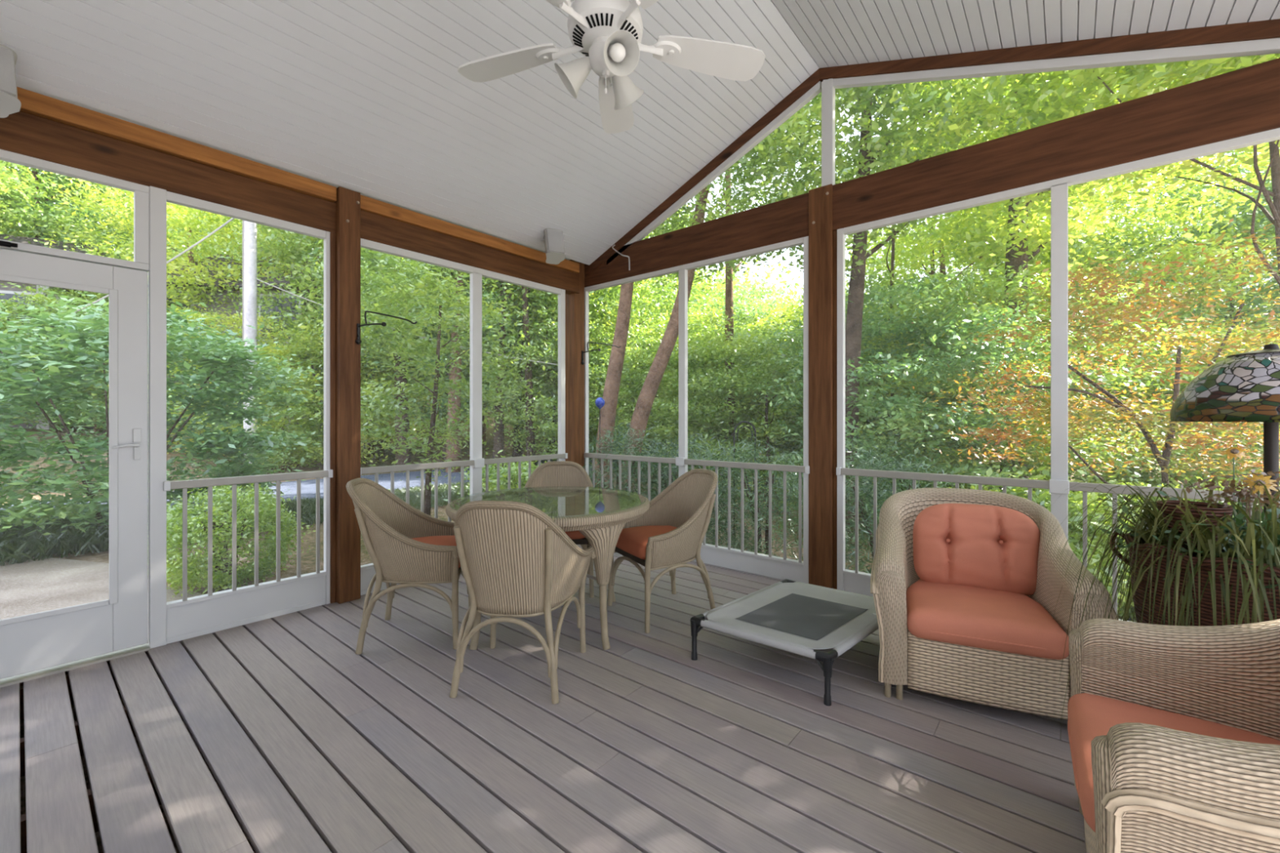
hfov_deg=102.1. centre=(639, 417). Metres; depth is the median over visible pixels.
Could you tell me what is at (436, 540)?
seat cushion
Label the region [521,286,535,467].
bare tree
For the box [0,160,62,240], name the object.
tree
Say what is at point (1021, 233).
tree
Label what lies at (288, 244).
tree
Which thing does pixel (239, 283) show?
trees
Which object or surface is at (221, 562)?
shrub
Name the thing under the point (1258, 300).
tree
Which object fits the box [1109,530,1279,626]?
basket
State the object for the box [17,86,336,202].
trim
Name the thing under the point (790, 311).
tree
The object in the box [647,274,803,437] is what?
tree
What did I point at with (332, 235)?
trim
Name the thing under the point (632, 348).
tree
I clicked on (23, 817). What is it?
floor gap
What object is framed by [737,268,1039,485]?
tree
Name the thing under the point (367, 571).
window
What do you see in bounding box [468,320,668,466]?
tree
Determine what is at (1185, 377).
tree
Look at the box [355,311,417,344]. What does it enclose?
hook
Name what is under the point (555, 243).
grille
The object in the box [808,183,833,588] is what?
post
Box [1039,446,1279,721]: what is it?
potted plant
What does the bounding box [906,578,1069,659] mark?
seat cushion
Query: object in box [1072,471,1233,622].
leafy shrub
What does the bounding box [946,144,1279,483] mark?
tree
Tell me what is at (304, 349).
tree
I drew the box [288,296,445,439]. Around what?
tree
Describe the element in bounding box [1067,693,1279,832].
seat cushion
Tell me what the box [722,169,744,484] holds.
bare tree
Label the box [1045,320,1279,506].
tree
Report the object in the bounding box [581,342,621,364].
hook
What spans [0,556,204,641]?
path
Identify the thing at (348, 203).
post
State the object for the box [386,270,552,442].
tree
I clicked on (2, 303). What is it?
tree
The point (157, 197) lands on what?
post
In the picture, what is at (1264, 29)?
trim
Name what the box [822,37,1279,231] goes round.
beam
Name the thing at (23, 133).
beam
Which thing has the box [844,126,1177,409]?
tree
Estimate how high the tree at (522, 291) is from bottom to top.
10.321 m
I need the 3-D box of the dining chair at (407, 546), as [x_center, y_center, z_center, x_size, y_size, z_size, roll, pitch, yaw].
[-1.274,0.770,2.886,0.626,0.866,0.611,0,0,-9]
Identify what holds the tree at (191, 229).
on the ground
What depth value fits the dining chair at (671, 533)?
3.14 m
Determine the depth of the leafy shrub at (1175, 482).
4.84 m
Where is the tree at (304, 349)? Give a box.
[204,307,427,466]
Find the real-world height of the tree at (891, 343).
3.961 m
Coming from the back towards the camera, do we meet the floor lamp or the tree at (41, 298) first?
the tree at (41, 298)
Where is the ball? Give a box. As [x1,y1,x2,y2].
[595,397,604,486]
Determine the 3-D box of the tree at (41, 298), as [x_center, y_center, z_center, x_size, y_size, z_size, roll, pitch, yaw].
[-15.390,-1.649,14.603,5.738,4.691,5.935,0,0,37]
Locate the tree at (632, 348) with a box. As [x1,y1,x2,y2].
[588,320,771,474]
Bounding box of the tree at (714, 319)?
[599,297,802,475]
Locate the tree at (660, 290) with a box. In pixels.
[497,197,736,453]
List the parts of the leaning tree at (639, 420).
crown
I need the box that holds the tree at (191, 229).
[27,168,322,382]
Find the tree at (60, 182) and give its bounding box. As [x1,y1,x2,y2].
[0,165,271,261]
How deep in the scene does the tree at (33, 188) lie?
15.49 m
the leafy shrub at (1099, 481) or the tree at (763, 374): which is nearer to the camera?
the leafy shrub at (1099, 481)
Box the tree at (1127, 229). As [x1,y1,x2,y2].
[866,168,1235,426]
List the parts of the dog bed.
leg, panel, leg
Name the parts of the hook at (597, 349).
arm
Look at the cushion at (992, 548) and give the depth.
2.43 m
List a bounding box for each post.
[148,186,166,648]
[334,186,360,604]
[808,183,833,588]
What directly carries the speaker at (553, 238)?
attached to the ceiling
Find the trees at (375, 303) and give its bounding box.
[295,236,556,515]
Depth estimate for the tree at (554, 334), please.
13.10 m
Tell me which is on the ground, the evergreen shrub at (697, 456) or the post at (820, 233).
the evergreen shrub at (697, 456)
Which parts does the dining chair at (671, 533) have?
leg, leg, leg, leg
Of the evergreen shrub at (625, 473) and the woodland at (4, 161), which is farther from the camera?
the woodland at (4, 161)
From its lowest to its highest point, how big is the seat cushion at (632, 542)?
0.141 m
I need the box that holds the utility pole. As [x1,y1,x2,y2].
[242,220,257,469]
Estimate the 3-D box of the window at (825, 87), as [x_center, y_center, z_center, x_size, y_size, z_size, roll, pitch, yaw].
[0.522,-1.919,4.292,2.158,0.912,0.054,0,0,40]
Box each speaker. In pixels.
[0,44,21,118]
[543,228,565,264]
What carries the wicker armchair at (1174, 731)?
on the floor
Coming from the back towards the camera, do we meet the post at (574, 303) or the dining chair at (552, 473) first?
the post at (574, 303)
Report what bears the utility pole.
on the ground
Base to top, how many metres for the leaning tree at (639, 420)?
8.614 m
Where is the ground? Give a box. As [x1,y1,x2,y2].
[0,388,1279,852]
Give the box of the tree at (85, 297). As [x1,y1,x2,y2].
[6,290,238,429]
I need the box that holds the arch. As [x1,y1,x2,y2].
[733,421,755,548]
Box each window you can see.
[0,149,149,271]
[163,191,333,644]
[360,209,579,595]
[583,192,809,583]
[606,78,835,264]
[835,128,1279,622]
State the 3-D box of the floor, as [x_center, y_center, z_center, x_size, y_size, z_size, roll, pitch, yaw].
[-0.196,1.214,1.429,5.424,0.028,5.488,0,0,40]
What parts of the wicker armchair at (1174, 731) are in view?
arm, panel, arm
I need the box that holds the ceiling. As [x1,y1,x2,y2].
[0,0,1279,265]
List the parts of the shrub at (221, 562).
stem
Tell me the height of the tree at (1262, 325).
4.173 m
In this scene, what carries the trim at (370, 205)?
on the window at (367, 571)
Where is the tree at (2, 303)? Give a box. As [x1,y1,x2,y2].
[0,298,97,429]
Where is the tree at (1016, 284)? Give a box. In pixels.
[858,248,1239,503]
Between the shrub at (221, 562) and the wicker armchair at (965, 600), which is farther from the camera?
the shrub at (221, 562)
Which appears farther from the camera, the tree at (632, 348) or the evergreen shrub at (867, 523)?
the tree at (632, 348)
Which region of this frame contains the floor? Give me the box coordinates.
[0,544,1086,852]
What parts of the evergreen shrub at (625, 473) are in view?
stem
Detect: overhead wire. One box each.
[74,217,235,312]
[255,278,556,364]
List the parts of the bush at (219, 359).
stem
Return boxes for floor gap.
[8,641,255,852]
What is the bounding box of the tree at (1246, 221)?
[1133,142,1279,361]
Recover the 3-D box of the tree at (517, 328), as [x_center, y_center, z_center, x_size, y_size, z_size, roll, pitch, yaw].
[-5.407,-2.900,14.314,7.146,9.082,7.175,0,0,-27]
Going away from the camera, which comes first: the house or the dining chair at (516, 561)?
the dining chair at (516, 561)
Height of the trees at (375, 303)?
3.800 m
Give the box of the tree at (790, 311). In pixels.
[710,297,884,479]
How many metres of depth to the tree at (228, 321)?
13.31 m
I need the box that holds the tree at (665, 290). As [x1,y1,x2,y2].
[591,278,746,428]
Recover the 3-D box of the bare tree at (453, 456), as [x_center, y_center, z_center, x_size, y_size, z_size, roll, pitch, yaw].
[-4.722,-2.488,12.379,0.752,8.304,0.786,0,0,7]
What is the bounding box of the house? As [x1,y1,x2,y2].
[0,234,106,429]
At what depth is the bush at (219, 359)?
5.47 m
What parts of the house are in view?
pane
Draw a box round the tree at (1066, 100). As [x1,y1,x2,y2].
[858,53,1279,292]
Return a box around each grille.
[0,46,17,96]
[546,229,564,253]
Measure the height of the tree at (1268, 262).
10.322 m
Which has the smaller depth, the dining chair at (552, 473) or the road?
the dining chair at (552, 473)
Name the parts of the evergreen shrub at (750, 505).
stem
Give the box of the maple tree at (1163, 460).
[903,218,1279,508]
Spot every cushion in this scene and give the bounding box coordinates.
[411,535,460,568]
[564,530,585,539]
[615,525,677,559]
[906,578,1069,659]
[912,503,1039,595]
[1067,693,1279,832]
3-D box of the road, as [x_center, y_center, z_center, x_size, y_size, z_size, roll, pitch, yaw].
[-3.214,1.285,9.049,2.254,0.124,6.455,0,0,40]
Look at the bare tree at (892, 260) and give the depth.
10.77 m
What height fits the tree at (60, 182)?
12.008 m
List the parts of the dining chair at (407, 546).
leg, leg, leg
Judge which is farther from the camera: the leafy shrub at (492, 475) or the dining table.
the leafy shrub at (492, 475)
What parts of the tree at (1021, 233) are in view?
crown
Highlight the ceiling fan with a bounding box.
[457,0,765,133]
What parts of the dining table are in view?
glass, leg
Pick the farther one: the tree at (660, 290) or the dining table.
the tree at (660, 290)
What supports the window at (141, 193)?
in the wall
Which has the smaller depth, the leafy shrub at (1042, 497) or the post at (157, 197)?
the post at (157, 197)
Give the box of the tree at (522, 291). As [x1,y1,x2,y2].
[441,238,671,454]
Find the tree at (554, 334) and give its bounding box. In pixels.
[368,264,639,464]
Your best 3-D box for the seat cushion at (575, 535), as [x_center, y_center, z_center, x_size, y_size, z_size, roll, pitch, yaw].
[-0.581,0.760,3.635,0.440,0.141,0.440,0,0,-6]
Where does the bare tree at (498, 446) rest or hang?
on the ground
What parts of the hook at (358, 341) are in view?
arm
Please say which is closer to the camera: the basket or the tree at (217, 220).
the basket
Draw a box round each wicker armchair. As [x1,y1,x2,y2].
[870,487,1119,719]
[1067,617,1279,852]
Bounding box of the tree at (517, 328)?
[292,242,557,462]
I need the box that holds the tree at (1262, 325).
[1109,322,1279,488]
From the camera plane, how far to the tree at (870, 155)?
7.43 m
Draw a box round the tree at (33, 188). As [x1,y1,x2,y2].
[0,160,207,304]
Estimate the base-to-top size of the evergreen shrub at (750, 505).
1.520 m
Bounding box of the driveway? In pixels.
[0,427,795,525]
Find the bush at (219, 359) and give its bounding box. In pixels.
[0,291,323,538]
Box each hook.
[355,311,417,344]
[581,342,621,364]
[612,244,630,270]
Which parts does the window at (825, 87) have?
king post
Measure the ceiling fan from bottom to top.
1.249 m
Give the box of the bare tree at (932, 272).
[920,226,934,278]
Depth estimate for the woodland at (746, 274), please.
21.09 m
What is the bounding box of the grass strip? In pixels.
[0,511,148,565]
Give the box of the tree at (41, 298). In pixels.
[0,282,178,432]
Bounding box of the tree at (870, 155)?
[708,75,1073,545]
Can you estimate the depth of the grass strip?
5.15 m
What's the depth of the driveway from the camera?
10.50 m
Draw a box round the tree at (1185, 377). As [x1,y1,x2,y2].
[955,319,1263,505]
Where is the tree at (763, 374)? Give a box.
[649,320,885,511]
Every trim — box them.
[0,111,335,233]
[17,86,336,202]
[329,231,335,603]
[360,195,579,273]
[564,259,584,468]
[584,68,822,278]
[819,18,1279,81]
[833,230,836,589]
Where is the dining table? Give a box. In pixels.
[445,486,649,649]
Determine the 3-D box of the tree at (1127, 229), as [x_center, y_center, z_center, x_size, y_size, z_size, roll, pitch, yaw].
[10.456,-3.031,15.020,7.912,10.220,8.040,0,0,8]
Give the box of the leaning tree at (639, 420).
[595,93,870,492]
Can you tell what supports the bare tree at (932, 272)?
on the ground
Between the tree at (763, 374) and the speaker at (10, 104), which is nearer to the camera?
the speaker at (10, 104)
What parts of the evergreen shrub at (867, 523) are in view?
stem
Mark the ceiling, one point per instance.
(371, 99)
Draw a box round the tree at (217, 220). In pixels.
[166,209,365,355]
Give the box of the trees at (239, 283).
[147,253,365,439]
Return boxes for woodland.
[0,160,557,417]
[514,257,1267,453]
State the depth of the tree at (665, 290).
18.84 m
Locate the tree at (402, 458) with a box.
[237,229,506,465]
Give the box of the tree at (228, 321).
[85,305,322,453]
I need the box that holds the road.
[218,475,614,531]
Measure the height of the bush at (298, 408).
2.715 m
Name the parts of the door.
handle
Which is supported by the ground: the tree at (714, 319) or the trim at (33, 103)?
the tree at (714, 319)
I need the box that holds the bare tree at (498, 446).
[492,280,519,469]
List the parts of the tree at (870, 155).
crown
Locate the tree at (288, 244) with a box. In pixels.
[186,215,469,455]
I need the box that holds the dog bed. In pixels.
[689,578,878,706]
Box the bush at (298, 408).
[196,377,323,471]
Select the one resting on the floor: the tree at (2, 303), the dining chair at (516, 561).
the dining chair at (516, 561)
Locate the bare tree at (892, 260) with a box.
[884,227,901,455]
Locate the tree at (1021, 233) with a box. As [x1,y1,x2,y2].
[836,70,1191,493]
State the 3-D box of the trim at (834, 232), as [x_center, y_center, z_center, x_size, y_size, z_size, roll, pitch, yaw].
[1.390,-0.050,3.627,0.032,2.500,0.108,0,0,40]
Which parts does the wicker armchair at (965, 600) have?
arm, panel, arm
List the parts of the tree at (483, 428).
crown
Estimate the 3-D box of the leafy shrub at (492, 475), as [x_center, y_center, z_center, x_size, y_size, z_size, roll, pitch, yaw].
[-1.979,0.983,8.164,1.789,0.928,1.719,0,0,5]
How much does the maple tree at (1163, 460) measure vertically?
3.849 m
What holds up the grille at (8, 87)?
attached to the speaker at (10, 104)
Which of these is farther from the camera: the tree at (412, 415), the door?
the tree at (412, 415)
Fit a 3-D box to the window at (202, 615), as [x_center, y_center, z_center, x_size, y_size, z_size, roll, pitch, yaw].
[-2.271,-0.001,3.032,0.073,2.402,0.882,0,0,40]
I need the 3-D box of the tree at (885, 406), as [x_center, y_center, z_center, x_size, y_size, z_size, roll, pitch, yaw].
[4.483,-0.091,8.831,5.577,4.612,5.929,0,0,24]
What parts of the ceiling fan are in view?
blade, blade arm, blade, blade arm, lamp shade, blade arm, blade, bulb, lamp shade, lamp shade, blade arm, blade, blade arm, blade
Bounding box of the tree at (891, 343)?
[788,327,1070,519]
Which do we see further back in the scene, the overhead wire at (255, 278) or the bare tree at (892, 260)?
the overhead wire at (255, 278)
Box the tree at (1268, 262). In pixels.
[1213,262,1279,317]
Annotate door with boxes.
[0,240,150,687]
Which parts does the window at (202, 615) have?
kick panel, railing, rail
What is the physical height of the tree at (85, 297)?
5.131 m
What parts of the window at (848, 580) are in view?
kick panel, railing, rail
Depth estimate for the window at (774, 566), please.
4.16 m
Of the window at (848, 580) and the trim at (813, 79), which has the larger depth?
the trim at (813, 79)
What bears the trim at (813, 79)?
attached to the ceiling
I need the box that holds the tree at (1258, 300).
[1070,143,1279,474]
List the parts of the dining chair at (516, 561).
leg, leg, leg, leg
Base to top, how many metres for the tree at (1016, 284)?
5.127 m
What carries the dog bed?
on the floor
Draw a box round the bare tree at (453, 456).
[445,270,463,472]
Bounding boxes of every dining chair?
[346,477,470,654]
[449,500,595,703]
[524,461,594,597]
[608,468,717,633]
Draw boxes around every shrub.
[147,481,315,596]
[443,449,546,501]
[582,416,677,500]
[615,425,782,549]
[700,421,853,559]
[775,422,968,573]
[942,462,1161,612]
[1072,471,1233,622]
[1133,465,1279,522]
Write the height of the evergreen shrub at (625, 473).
1.476 m
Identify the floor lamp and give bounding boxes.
[1169,343,1279,519]
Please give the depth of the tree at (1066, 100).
6.02 m
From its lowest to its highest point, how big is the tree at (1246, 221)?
10.217 m
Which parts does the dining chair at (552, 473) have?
leg, leg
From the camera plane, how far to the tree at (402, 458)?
12.72 m
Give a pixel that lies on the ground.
(308, 559)
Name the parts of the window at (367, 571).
kick panel, rail, frame, railing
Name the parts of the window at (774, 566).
rail, railing, kick panel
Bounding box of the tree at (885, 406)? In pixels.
[734,267,1124,533]
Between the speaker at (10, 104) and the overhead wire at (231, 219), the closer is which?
the speaker at (10, 104)

